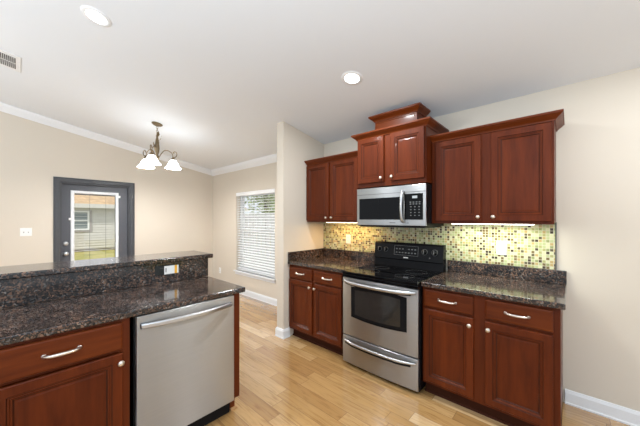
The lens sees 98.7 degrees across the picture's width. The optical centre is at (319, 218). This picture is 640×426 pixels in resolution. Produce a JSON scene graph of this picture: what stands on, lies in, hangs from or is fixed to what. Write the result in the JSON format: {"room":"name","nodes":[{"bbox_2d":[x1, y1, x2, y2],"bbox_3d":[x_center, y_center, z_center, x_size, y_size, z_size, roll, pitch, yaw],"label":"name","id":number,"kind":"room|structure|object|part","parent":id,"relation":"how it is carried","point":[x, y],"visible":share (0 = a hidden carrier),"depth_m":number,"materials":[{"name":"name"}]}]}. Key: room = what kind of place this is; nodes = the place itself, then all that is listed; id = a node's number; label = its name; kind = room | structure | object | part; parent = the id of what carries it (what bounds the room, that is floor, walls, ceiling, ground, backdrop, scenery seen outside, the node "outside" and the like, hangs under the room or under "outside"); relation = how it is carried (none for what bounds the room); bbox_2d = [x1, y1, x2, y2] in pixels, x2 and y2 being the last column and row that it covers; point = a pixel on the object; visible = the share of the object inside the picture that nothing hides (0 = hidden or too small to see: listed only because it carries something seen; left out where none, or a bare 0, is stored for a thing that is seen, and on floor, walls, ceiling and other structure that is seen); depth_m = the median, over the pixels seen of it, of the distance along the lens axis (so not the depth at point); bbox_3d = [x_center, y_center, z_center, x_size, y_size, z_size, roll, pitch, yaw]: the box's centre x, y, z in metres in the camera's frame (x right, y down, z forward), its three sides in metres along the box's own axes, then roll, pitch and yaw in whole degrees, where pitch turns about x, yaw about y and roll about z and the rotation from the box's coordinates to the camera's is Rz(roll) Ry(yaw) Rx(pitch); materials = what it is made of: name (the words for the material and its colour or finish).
{"room":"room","nodes":[
{"label":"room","id":0,"kind":"room"},
{"bbox_2d":[1,276,205,308],"bbox_3d":[-1.848,0.882,1.631,0.130,1.075,2.325,0,0,42],"label":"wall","id":1,"kind":"structure","parent":0,"point":[205,276],"depth_m":1.86,"materials":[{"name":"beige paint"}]},
{"bbox_2d":[0,258,207,308],"bbox_3d":[-1.588,0.425,1.800,0.024,0.162,1.746,0,0,42],"label":"backsplash","id":2,"kind":"structure","parent":1,"relation":"attached to","point":[22,291],"depth_m":1.83,"materials":[{"name":"brown stone"}]},
{"bbox_2d":[0,250,212,280],"bbox_3d":[-1.687,0.326,1.920,0.390,0.036,1.770,0,0,42],"label":"bar","id":3,"kind":"object","parent":1,"relation":"on","point":[63,267],"visible":1,"depth_m":1.90,"materials":[{"name":"brown stone"}]},
{"bbox_2d":[0,111,212,276],"bbox_3d":[-4.209,-0.291,3.999,0.150,3.423,5.450,0,0,42],"label":"wall","id":4,"kind":"structure","parent":0,"point":[174,208],"depth_m":4.31,"materials":[{"name":"beige paint"}]},
{"bbox_2d":[20,228,31,235],"bbox_3d":[-4.178,0.185,3.909,0.017,0.116,0.117,0,0,42],"label":"light switch","id":5,"kind":"object","parent":4,"relation":"attached to","point":[23,231],"visible":1,"depth_m":3.91,"materials":[{"name":"white plastic"}]},
{"bbox_2d":[53,176,134,261],"bbox_3d":[-3.695,0.392,4.549,0.169,2.057,1.039,0,0,42],"label":"door","id":6,"kind":"structure","parent":4,"relation":"in","point":[64,188],"depth_m":4.41,"materials":[{"name":"grey paint"}]},
{"bbox_3d":[-3.702,0.357,4.538,0.045,1.613,0.618,0,0,42],"label":"glass frame","id":7,"kind":"part","parent":6,"relation":"part of","materials":[{"name":"white paint"}]},
{"bbox_2d":[75,194,114,196],"bbox_3d":[-3.705,-0.394,4.541,0.013,0.018,0.520,0,0,42],"label":"raised blind","id":8,"kind":"object","parent":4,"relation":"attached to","point":[113,195],"depth_m":4.57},
{"bbox_2d":[0,102,212,175],"bbox_3d":[-4.126,-1.468,3.924,0.075,1.074,5.450,0,0,42],"label":"trim","id":9,"kind":"structure","parent":4,"relation":"attached to","point":[6,108],"depth_m":4.37,"materials":[{"name":"white paint"}]},
{"bbox_2d":[277,121,323,335],"bbox_3d":[-0.234,0.129,3.576,0.120,2.582,0.726,0,0,42],"label":"wall partition","id":10,"kind":"structure","parent":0,"point":[294,147],"depth_m":3.36,"materials":[{"name":"beige paint"}]},
{"bbox_2d":[275,327,289,338],"bbox_3d":[-0.240,1.366,3.569,0.156,0.108,0.744,0,0,42],"label":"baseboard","id":11,"kind":"structure","parent":10,"relation":"attached to","point":[281,333],"depth_m":3.29,"materials":[{"name":"white paint"}]},
{"bbox_2d":[0,0,639,169],"bbox_3d":[-1.078,-1.580,1.252,8.480,1.147,5.600,0,0,42],"label":"ceiling","id":12,"kind":"structure","parent":0,"point":[219,77],"depth_m":2.19,"materials":[{"name":"paint"}]},
{"bbox_2d":[0,49,20,72],"bbox_3d":[-3.108,-1.564,2.617,0.400,0.069,0.355,0,0,42],"label":"ceiling vent","id":13,"kind":"object","parent":12,"relation":"in","point":[8,60],"visible":1,"depth_m":2.68,"materials":[{"name":"white metal"}]},
{"bbox_2d":[80,5,111,26],"bbox_3d":[-1.624,-1.469,1.998,0.180,0.037,0.183,0,0,-42],"label":"recessed light","id":14,"kind":"object","parent":12,"relation":"in","point":[96,16],"visible":1,"depth_m":1.99,"materials":[{"name":"white paint"}]},
{"bbox_2d":[137,121,180,169],"bbox_3d":[-2.216,-1.020,3.818,0.557,0.604,0.526,0,0,42],"label":"chandelier","id":15,"kind":"object","parent":12,"relation":"hanging from","point":[151,159],"visible":1,"depth_m":3.77,"materials":[{"name":"white glass"}]},
{"bbox_3d":[-2.429,-0.777,3.840,0.212,0.119,0.212,0,0,42],"label":"lamp shade","id":16,"kind":"part","parent":15,"relation":"part of","materials":[{"name":"white glass"}]},
{"bbox_3d":[-2.194,-0.777,3.586,0.212,0.119,0.212,0,0,42],"label":"lamp shade","id":17,"kind":"part","parent":15,"relation":"part of","materials":[{"name":"white glass"}]},
{"bbox_3d":[-2.238,-0.972,3.781,0.060,0.415,0.060,0,0,42],"label":"stem","id":18,"kind":"part","parent":15,"relation":"part of","materials":[{"name":"brown metal"}]},
{"bbox_3d":[-2.091,-0.777,3.917,0.212,0.119,0.212,0,0,42],"label":"lamp shade","id":19,"kind":"part","parent":15,"relation":"part of","materials":[{"name":"white glass"}]},
{"bbox_2d":[341,71,362,84],"bbox_3d":[0.273,-1.197,2.340,0.180,0.037,0.183,0,0,-42],"label":"recessed light","id":20,"kind":"object","parent":12,"relation":"in","point":[349,77],"visible":1,"depth_m":2.33,"materials":[{"name":"white paint"}]},
{"bbox_2d":[206,294,629,425],"bbox_3d":[-1.078,1.480,1.252,8.480,0.120,5.600,0,0,42],"label":"floor","id":21,"kind":"structure","parent":0,"point":[293,380],"depth_m":2.24,"materials":[{"name":"brown wood"}]},
{"bbox_2d":[0,318,129,425],"bbox_3d":[-1.571,0.982,1.333,0.612,0.876,0.978,0,0,42],"label":"base cabinet","id":22,"kind":"object","parent":21,"relation":"on","point":[79,377],"visible":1,"depth_m":1.33,"materials":[{"name":"brown wood"}]},
{"bbox_3d":[-1.236,0.633,1.317,0.019,0.146,0.480,0,0,42],"label":"drawer","id":23,"kind":"part","parent":22,"relation":"part of","materials":[{"name":"brown wood"}]},
{"bbox_3d":[-1.216,0.633,1.300,0.042,0.020,0.146,0,0,42],"label":"handle","id":24,"kind":"part","parent":22,"relation":"part of","materials":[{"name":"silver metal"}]},
{"bbox_3d":[-1.229,1.010,1.322,0.022,0.571,0.464,0,0,42],"label":"door","id":25,"kind":"part","parent":22,"relation":"part of","materials":[{"name":"brown wood"}]},
{"bbox_3d":[-1.062,0.770,1.468,0.030,0.030,0.031,0,0,42],"label":"knob","id":26,"kind":"part","parent":22,"relation":"part of","materials":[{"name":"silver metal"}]},
{"bbox_2d":[0,258,244,346],"bbox_3d":[-1.369,0.443,1.604,0.613,0.198,1.750,0,0,42],"label":"countertop","id":27,"kind":"structure","parent":22,"relation":"on","point":[25,322],"depth_m":1.71,"materials":[{"name":"brown stone"}]},
{"bbox_2d":[155,264,173,275],"bbox_3d":[-1.226,0.403,2.173,0.008,0.072,0.135,0,0,42],"label":"outlet","id":28,"kind":"object","parent":27,"relation":"attached to","point":[159,270],"visible":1,"depth_m":2.14,"materials":[{"name":"black plastic"}]},
{"bbox_2d":[164,265,178,274],"bbox_3d":[-1.190,0.405,2.203,0.003,0.065,0.106,0,0,42],"label":"paper tag","id":29,"kind":"object","parent":28,"relation":"attached to","point":[171,269],"visible":1,"depth_m":2.20,"materials":[{"name":"white paper"}]},
{"bbox_2d":[130,295,233,425],"bbox_3d":[-1.012,0.984,1.928,0.629,0.872,0.610,0,0,42],"label":"dishwasher","id":30,"kind":"object","parent":21,"relation":"on","point":[182,357],"visible":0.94,"depth_m":1.72,"materials":[{"name":"silver metal"}]},
{"bbox_3d":[-0.801,0.605,1.736,0.059,0.028,0.558,0,0,42],"label":"handle","id":31,"kind":"part","parent":30,"relation":"part of","materials":[{"name":"silver metal"}]},
{"bbox_3d":[-0.964,1.364,1.887,0.255,0.112,0.602,0,0,42],"label":"toe panel","id":32,"kind":"part","parent":30,"relation":"part of","materials":[{"name":"black plastic"}]},
{"bbox_2d":[229,293,238,410],"bbox_3d":[-0.814,0.982,2.207,0.555,0.876,0.054,0,0,42],"label":"end panel","id":33,"kind":"object","parent":21,"relation":"on","point":[232,406],"visible":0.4,"depth_m":2.02,"materials":[{"name":"brown wood"}]},
{"bbox_3d":[-0.817,0.924,2.204,0.555,0.761,0.045,0,0,42],"label":"panel","id":34,"kind":"part","parent":33,"relation":"part of","materials":[{"name":"brown wood"}]},
{"bbox_2d":[289,264,343,355],"bbox_3d":[0.142,0.982,3.258,0.860,0.876,0.681,0,0,42],"label":"base cabinet","id":35,"kind":"object","parent":21,"relation":"on","point":[315,295],"visible":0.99,"depth_m":3.02,"materials":[{"name":"brown wood"}]},
{"bbox_3d":[-0.226,0.634,3.197,0.378,0.128,0.019,0,0,42],"label":"drawer","id":36,"kind":"part","parent":35,"relation":"part of","materials":[{"name":"brown wood"}]},
{"bbox_3d":[-0.227,1.006,3.196,0.378,0.578,0.022,0,0,42],"label":"door","id":37,"kind":"part","parent":35,"relation":"part of","materials":[{"name":"brown wood"}]},
{"bbox_3d":[-0.014,1.411,3.087,0.860,0.017,0.016,0,0,42],"label":"shoe mould","id":38,"kind":"part","parent":35,"relation":"part of","materials":[{"name":"brown wood"}]},
{"bbox_3d":[0.079,0.634,2.919,0.388,0.128,0.019,0,0,42],"label":"drawer","id":39,"kind":"part","parent":35,"relation":"part of","materials":[{"name":"brown wood"}]},
{"bbox_3d":[0.078,1.006,2.918,0.388,0.578,0.022,0,0,42],"label":"door","id":40,"kind":"part","parent":35,"relation":"part of","materials":[{"name":"brown wood"}]},
{"bbox_2d":[288,248,374,272],"bbox_3d":[0.150,0.471,3.266,0.862,0.142,0.663,0,0,42],"label":"countertop","id":41,"kind":"structure","parent":35,"relation":"on","point":[335,260],"depth_m":3.35,"materials":[{"name":"brown stone"}]},
{"bbox_2d":[342,241,445,391],"bbox_3d":[0.709,0.837,2.672,0.762,1.166,0.748,0,0,42],"label":"range","id":42,"kind":"object","parent":21,"relation":"on","point":[383,299],"visible":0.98,"depth_m":2.45,"materials":[{"name":"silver metal"}]},
{"bbox_3d":[0.480,1.169,2.420,0.722,0.030,0.056,0,0,42],"label":"handle","id":43,"kind":"part","parent":42,"relation":"part of","materials":[{"name":"silver metal"}]},
{"bbox_3d":[0.479,0.603,2.419,0.727,0.038,0.063,0,0,42],"label":"handle","id":44,"kind":"part","parent":42,"relation":"part of","materials":[{"name":"silver metal"}]},
{"bbox_3d":[0.507,1.256,2.450,0.752,0.257,0.034,0,0,42],"label":"warming drawer","id":45,"kind":"part","parent":42,"relation":"part of","materials":[{"name":"silver metal"}]},
{"bbox_3d":[0.507,0.843,2.450,0.752,0.550,0.034,0,0,42],"label":"oven door","id":46,"kind":"part","parent":42,"relation":"part of","materials":[{"name":"silver metal"}]},
{"bbox_3d":[0.509,0.548,2.452,0.756,0.028,0.028,0,0,42],"label":"trim","id":47,"kind":"part","parent":42,"relation":"part of","materials":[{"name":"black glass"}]},
{"bbox_2d":[342,264,443,285],"bbox_3d":[0.706,0.521,2.669,0.762,0.026,0.618,0,0,42],"label":"cooktop","id":48,"kind":"object","parent":42,"relation":"in","point":[394,274],"depth_m":2.57,"materials":[{"name":"black glass"}]},
{"bbox_2d":[394,245,418,256],"bbox_3d":[0.902,0.332,2.886,0.265,0.099,0.017,0,0,42],"label":"control panel","id":49,"kind":"object","parent":42,"relation":"attached to","point":[399,250],"depth_m":2.88,"materials":[{"name":"black plastic"}]},
{"bbox_3d":[0.924,0.385,2.908,0.750,0.261,0.090,0,0,42],"label":"control panel","id":50,"kind":"part","parent":42,"relation":"part of","materials":[{"name":"black ceramic"}]},
{"bbox_2d":[423,287,562,425],"bbox_3d":[1.341,0.982,2.167,0.846,0.876,0.681,0,0,42],"label":"base cabinet","id":51,"kind":"object","parent":21,"relation":"on","point":[499,360],"visible":1,"depth_m":1.89,"materials":[{"name":"brown wood"}]},
{"bbox_3d":[0.956,0.630,2.085,0.146,0.020,0.042,0,0,42],"label":"handle","id":52,"kind":"part","parent":51,"relation":"part of","materials":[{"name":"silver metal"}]},
{"bbox_3d":[0.973,1.006,2.104,0.361,0.578,0.022,0,0,42],"label":"door","id":53,"kind":"part","parent":51,"relation":"part of","materials":[{"name":"brown wood"}]},
{"bbox_3d":[0.974,0.630,2.105,0.361,0.136,0.019,0,0,42],"label":"drawer","id":54,"kind":"part","parent":51,"relation":"part of","materials":[{"name":"brown wood"}]},
{"bbox_3d":[1.186,1.411,1.996,0.846,0.017,0.016,0,0,42],"label":"shoe mould","id":55,"kind":"part","parent":51,"relation":"part of","materials":[{"name":"brown wood"}]},
{"bbox_2d":[421,260,566,309],"bbox_3d":[1.358,0.471,2.167,0.868,0.142,0.663,0,0,42],"label":"countertop","id":56,"kind":"structure","parent":51,"relation":"on","point":[527,285],"depth_m":2.15,"materials":[{"name":"brown stone"}]},
{"bbox_3d":[1.279,0.630,1.791,0.146,0.020,0.042,0,0,42],"label":"handle","id":57,"kind":"part","parent":51,"relation":"part of","materials":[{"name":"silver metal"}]},
{"bbox_3d":[1.297,0.630,1.811,0.365,0.136,0.019,0,0,42],"label":"drawer","id":58,"kind":"part","parent":51,"relation":"part of","materials":[{"name":"brown wood"}]},
{"bbox_3d":[1.296,1.006,1.810,0.365,0.578,0.022,0,0,42],"label":"door","id":59,"kind":"part","parent":51,"relation":"part of","materials":[{"name":"brown wood"}]},
{"bbox_2d":[213,67,639,411],"bbox_3d":[0.756,0.194,3.267,8.480,2.453,0.150,0,0,42],"label":"wall","id":60,"kind":"structure","parent":0,"point":[598,143],"depth_m":2.03,"materials":[{"name":"beige paint"}]},
{"bbox_2d":[211,153,276,175],"bbox_3d":[-1.202,-0.990,4.897,3.090,0.117,0.075,0,0,42],"label":"trim","id":61,"kind":"structure","parent":60,"relation":"attached to","point":[272,158],"depth_m":5.00,"materials":[{"name":"white paint"}]},
{"bbox_2d":[233,193,275,283],"bbox_3d":[-1.150,0.278,4.969,1.260,1.565,0.193,0,0,42],"label":"window","id":62,"kind":"structure","parent":60,"relation":"in","point":[242,198],"depth_m":5.15,"materials":[{"name":"white paint"}]},
{"bbox_3d":[-1.171,1.022,4.946,1.260,0.075,0.130,0,0,42],"label":"sill","id":63,"kind":"part","parent":62,"relation":"part of","materials":[{"name":"white paint"}]},
{"bbox_3d":[-1.106,0.240,5.017,1.190,1.490,0.063,0,0,42],"label":"frame","id":64,"kind":"part","parent":62,"relation":"part of","materials":[{"name":"white paint"}]},
{"bbox_2d":[236,189,274,277],"bbox_3d":[-1.165,0.238,4.953,1.186,1.482,0.070,0,0,42],"label":"window blind","id":65,"kind":"object","parent":62,"relation":"attached to","point":[267,191],"visible":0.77,"depth_m":4.93,"materials":[{"name":"white plastic"}]},
{"bbox_3d":[-1.176,0.265,4.941,0.003,1.400,0.002,0,0,42],"label":"ladder cord","id":66,"kind":"part","parent":65,"relation":"part of","materials":[{"name":"white fabric"}]},
{"bbox_3d":[-1.158,0.969,4.961,1.166,0.020,0.050,0,0,42],"label":"rail","id":67,"kind":"part","parent":65,"relation":"part of","materials":[{"name":"white plastic"}]},
{"bbox_3d":[-1.116,0.573,5.007,1.120,0.755,0.025,0,0,42],"label":"sash","id":68,"kind":"part","parent":62,"relation":"part of","materials":[{"name":"white paint"}]},
{"bbox_3d":[-1.097,-0.117,5.028,1.120,0.705,0.025,0,0,42],"label":"sash","id":69,"kind":"part","parent":62,"relation":"part of","materials":[{"name":"white paint"}]},
{"bbox_2d":[239,290,276,305],"bbox_3d":[-1.183,1.366,4.918,3.090,0.108,0.018,0,0,42],"label":"baseboard","id":70,"kind":"structure","parent":60,"relation":"attached to","point":[263,298],"depth_m":4.77,"materials":[{"name":"white paint"}]},
{"bbox_2d":[304,150,359,221],"bbox_3d":[0.245,-0.352,3.370,0.863,0.780,0.379,0,0,42],"label":"upper cabinet","id":71,"kind":"object","parent":60,"relation":"attached to","point":[331,181],"visible":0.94,"depth_m":3.24,"materials":[{"name":"brown wood"}]},
{"bbox_3d":[-0.032,-0.330,3.421,0.372,0.696,0.022,0,0,42],"label":"door","id":72,"kind":"part","parent":71,"relation":"part of","materials":[{"name":"brown wood"}]},
{"bbox_3d":[0.135,-0.714,3.251,0.860,0.056,0.050,0,0,42],"label":"crown moulding","id":73,"kind":"part","parent":71,"relation":"part of","materials":[{"name":"brown wood"}]},
{"bbox_2d":[326,222,356,222],"bbox_3d":[0.314,0.037,3.317,0.600,0.020,0.060,0,0,42],"label":"light bar","id":74,"kind":"object","parent":71,"relation":"attached to","point":[326,222],"visible":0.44,"depth_m":3.34,"materials":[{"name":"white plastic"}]},
{"bbox_3d":[0.272,-0.330,3.145,0.394,0.696,0.022,0,0,42],"label":"door","id":75,"kind":"part","parent":71,"relation":"part of","materials":[{"name":"brown wood"}]},
{"bbox_2d":[324,248,374,261],"bbox_3d":[0.366,0.453,3.503,0.862,0.106,0.022,0,0,42],"label":"backsplash","id":76,"kind":"structure","parent":60,"relation":"attached to","point":[348,254],"depth_m":3.48,"materials":[{"name":"brown stone"}]},
{"bbox_2d":[351,116,448,188],"bbox_3d":[0.795,-0.597,2.789,0.822,0.549,0.499,0,0,42],"label":"upper cabinet","id":77,"kind":"object","parent":60,"relation":"attached to","point":[399,154],"visible":0.98,"depth_m":2.57,"materials":[{"name":"brown wood"}]},
{"bbox_3d":[0.509,-0.588,2.767,0.300,0.451,0.022,0,0,42],"label":"door","id":78,"kind":"part","parent":77,"relation":"part of","materials":[{"name":"brown wood"}]},
{"bbox_3d":[0.668,-0.574,2.650,0.722,0.503,0.019,0,0,42],"label":"frame","id":79,"kind":"part","parent":77,"relation":"part of","materials":[{"name":"brown wood"}]},
{"bbox_2d":[368,102,430,129],"bbox_3d":[0.783,-0.960,2.743,0.540,0.176,0.255,0,0,42],"label":"topper","id":80,"kind":"object","parent":77,"relation":"on","point":[415,111],"visible":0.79,"depth_m":2.64,"materials":[{"name":"brown wood"}]},
{"bbox_3d":[0.735,-0.935,2.690,0.440,0.126,0.012,0,0,42],"label":"panel","id":81,"kind":"part","parent":80,"relation":"part of","materials":[{"name":"brown wood"}]},
{"bbox_3d":[0.795,-0.843,2.789,0.822,0.056,0.497,0,0,42],"label":"crown moulding","id":82,"kind":"part","parent":77,"relation":"part of","materials":[{"name":"brown wood"}]},
{"bbox_2d":[357,183,443,227],"bbox_3d":[0.785,-0.116,2.775,0.722,0.391,0.513,0,0,42],"label":"microwave","id":83,"kind":"object","parent":77,"relation":"attached to","point":[405,206],"visible":1,"depth_m":2.57,"materials":[{"name":"silver metal"}]},
{"bbox_3d":[0.746,-0.114,2.507,0.026,0.299,0.064,0,0,42],"label":"handle","id":84,"kind":"part","parent":83,"relation":"part of","materials":[{"name":"silver metal"}]},
{"bbox_3d":[0.792,-0.588,2.509,0.322,0.451,0.022,0,0,42],"label":"door","id":85,"kind":"part","parent":77,"relation":"part of","materials":[{"name":"brown wood"}]},
{"bbox_2d":[324,222,556,269],"bbox_3d":[0.954,0.212,2.976,2.438,0.374,0.012,0,0,42],"label":"tile backsplash","id":86,"kind":"structure","parent":60,"relation":"attached to","point":[533,246],"depth_m":2.55,"materials":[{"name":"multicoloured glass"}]},
{"bbox_2d":[346,234,350,243],"bbox_3d":[0.360,0.256,3.504,0.072,0.116,0.009,0,0,42],"label":"outlet","id":87,"kind":"object","parent":86,"relation":"attached to","point":[348,237],"visible":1,"depth_m":3.50,"materials":[{"name":"white plastic"}]},
{"bbox_2d":[496,241,505,254],"bbox_3d":[1.579,0.254,2.395,0.072,0.116,0.009,0,0,42],"label":"outlet","id":88,"kind":"object","parent":86,"relation":"attached to","point":[500,246],"visible":1,"depth_m":2.40,"materials":[{"name":"white plastic"}]},
{"bbox_3d":[1.852,0.212,2.159,0.009,0.374,0.012,0,0,42],"label":"edge trim","id":89,"kind":"part","parent":86,"relation":"part of","materials":[{"name":"grey metal"}]},
{"bbox_2d":[430,109,564,223],"bbox_3d":[1.435,-0.352,2.287,0.892,0.780,0.379,0,0,42],"label":"upper cabinet","id":90,"kind":"object","parent":60,"relation":"attached to","point":[502,172],"visible":1,"depth_m":2.13,"materials":[{"name":"brown wood"}]},
{"bbox_3d":[1.164,-0.330,2.333,0.354,0.696,0.022,0,0,42],"label":"door","id":91,"kind":"part","parent":90,"relation":"part of","materials":[{"name":"brown wood"}]},
{"bbox_2d":[451,223,533,224],"bbox_3d":[1.424,0.037,2.308,0.600,0.020,0.060,0,0,42],"label":"light bar","id":92,"kind":"object","parent":90,"relation":"attached to","point":[451,223],"visible":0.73,"depth_m":2.23,"materials":[{"name":"white plastic"}]},
{"bbox_2d":[477,224,530,224],"bbox_3d":[1.424,0.045,2.308,0.590,0.004,0.048,0,0,42],"label":"diffuser","id":93,"kind":"object","parent":92,"relation":"attached to","point":[477,224],"depth_m":2.22,"materials":[{"name":"white plastic"}]},
{"bbox_3d":[1.436,-0.714,2.288,0.892,0.056,0.377,0,0,42],"label":"crown moulding","id":94,"kind":"part","parent":90,"relation":"part of","materials":[{"name":"brown wood"}]},
{"bbox_3d":[1.482,-0.330,2.043,0.366,0.696,0.022,0,0,42],"label":"door","id":95,"kind":"part","parent":90,"relation":"part of","materials":[{"name":"brown wood"}]},
{"bbox_2d":[447,260,566,284],"bbox_3d":[1.573,0.453,2.404,0.868,0.106,0.022,0,0,42],"label":"backsplash","id":96,"kind":"structure","parent":60,"relation":"attached to","point":[506,271],"depth_m":2.34,"materials":[{"name":"brown stone"}]},
{"bbox_2d":[565,389,639,425],"bbox_3d":[2.862,1.366,1.236,2.630,0.108,0.018,0,0,42],"label":"baseboard","id":97,"kind":"structure","parent":60,"relation":"attached to","point":[631,417],"depth_m":1.98,"materials":[{"name":"white paint"}]},
{"label":"outside","id":98,"kind":"structure","parent":0,"visible":0},
{"bbox_2d":[74,227,270,259],"bbox_3d":[-9.782,1.630,12.281,59.000,0.180,55.000,0,0,42],"label":"lawn","id":99,"kind":"structure","parent":98,"point":[103,253],"depth_m":11.93,"materials":[{"name":"green plant"}]},
{"bbox_2d":[74,194,248,251],"bbox_3d":[-13.177,-0.030,16.722,8.800,3.140,14.800,0,0,42],"label":"neighbor house","id":100,"kind":"structure","parent":99,"relation":"on","point":[94,216],"depth_m":13.31,"materials":[{"name":"beige"}]},
{"bbox_3d":[-11.290,0.070,12.809,0.010,0.760,0.710,0,0,42],"label":"pane","id":101,"kind":"part","parent":100,"relation":"part of","materials":[{"name":"grey glass"}]},
{"bbox_3d":[-11.261,0.100,12.850,0.045,1.040,0.950,0,0,42],"label":"window trim","id":102,"kind":"part","parent":100,"relation":"part of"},
{"bbox_2d":[244,212,274,256],"bbox_3d":[0.118,0.630,8.944,16.135,1.820,0.190,0,0,42],"label":"fence","id":103,"kind":"object","parent":99,"relation":"on","point":[252,215],"visible":0.05,"depth_m":11.12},
{"bbox_2d":[245,194,274,244],"bbox_3d":[-2.918,-0.951,15.768,4.237,5.002,4.651,0,0,42],"label":"tree","id":104,"kind":"object","parent":99,"relation":"on","point":[262,196],"visible":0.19,"depth_m":15.73,"materials":[{"name":"green plant"}]},
{"bbox_3d":[-2.918,-1.485,15.768,4.237,3.934,4.651,0,0,42],"label":"crown","id":105,"kind":"part","parent":104,"relation":"part of","materials":[{"name":"green plant"}]},
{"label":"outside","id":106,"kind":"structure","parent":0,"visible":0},
{"bbox_2d":[244,254,274,270],"bbox_3d":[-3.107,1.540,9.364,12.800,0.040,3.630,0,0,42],"label":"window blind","id":107,"kind":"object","parent":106,"point":[244,254],"visible":0.07,"depth_m":9.61,"materials":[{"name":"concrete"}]}
]}

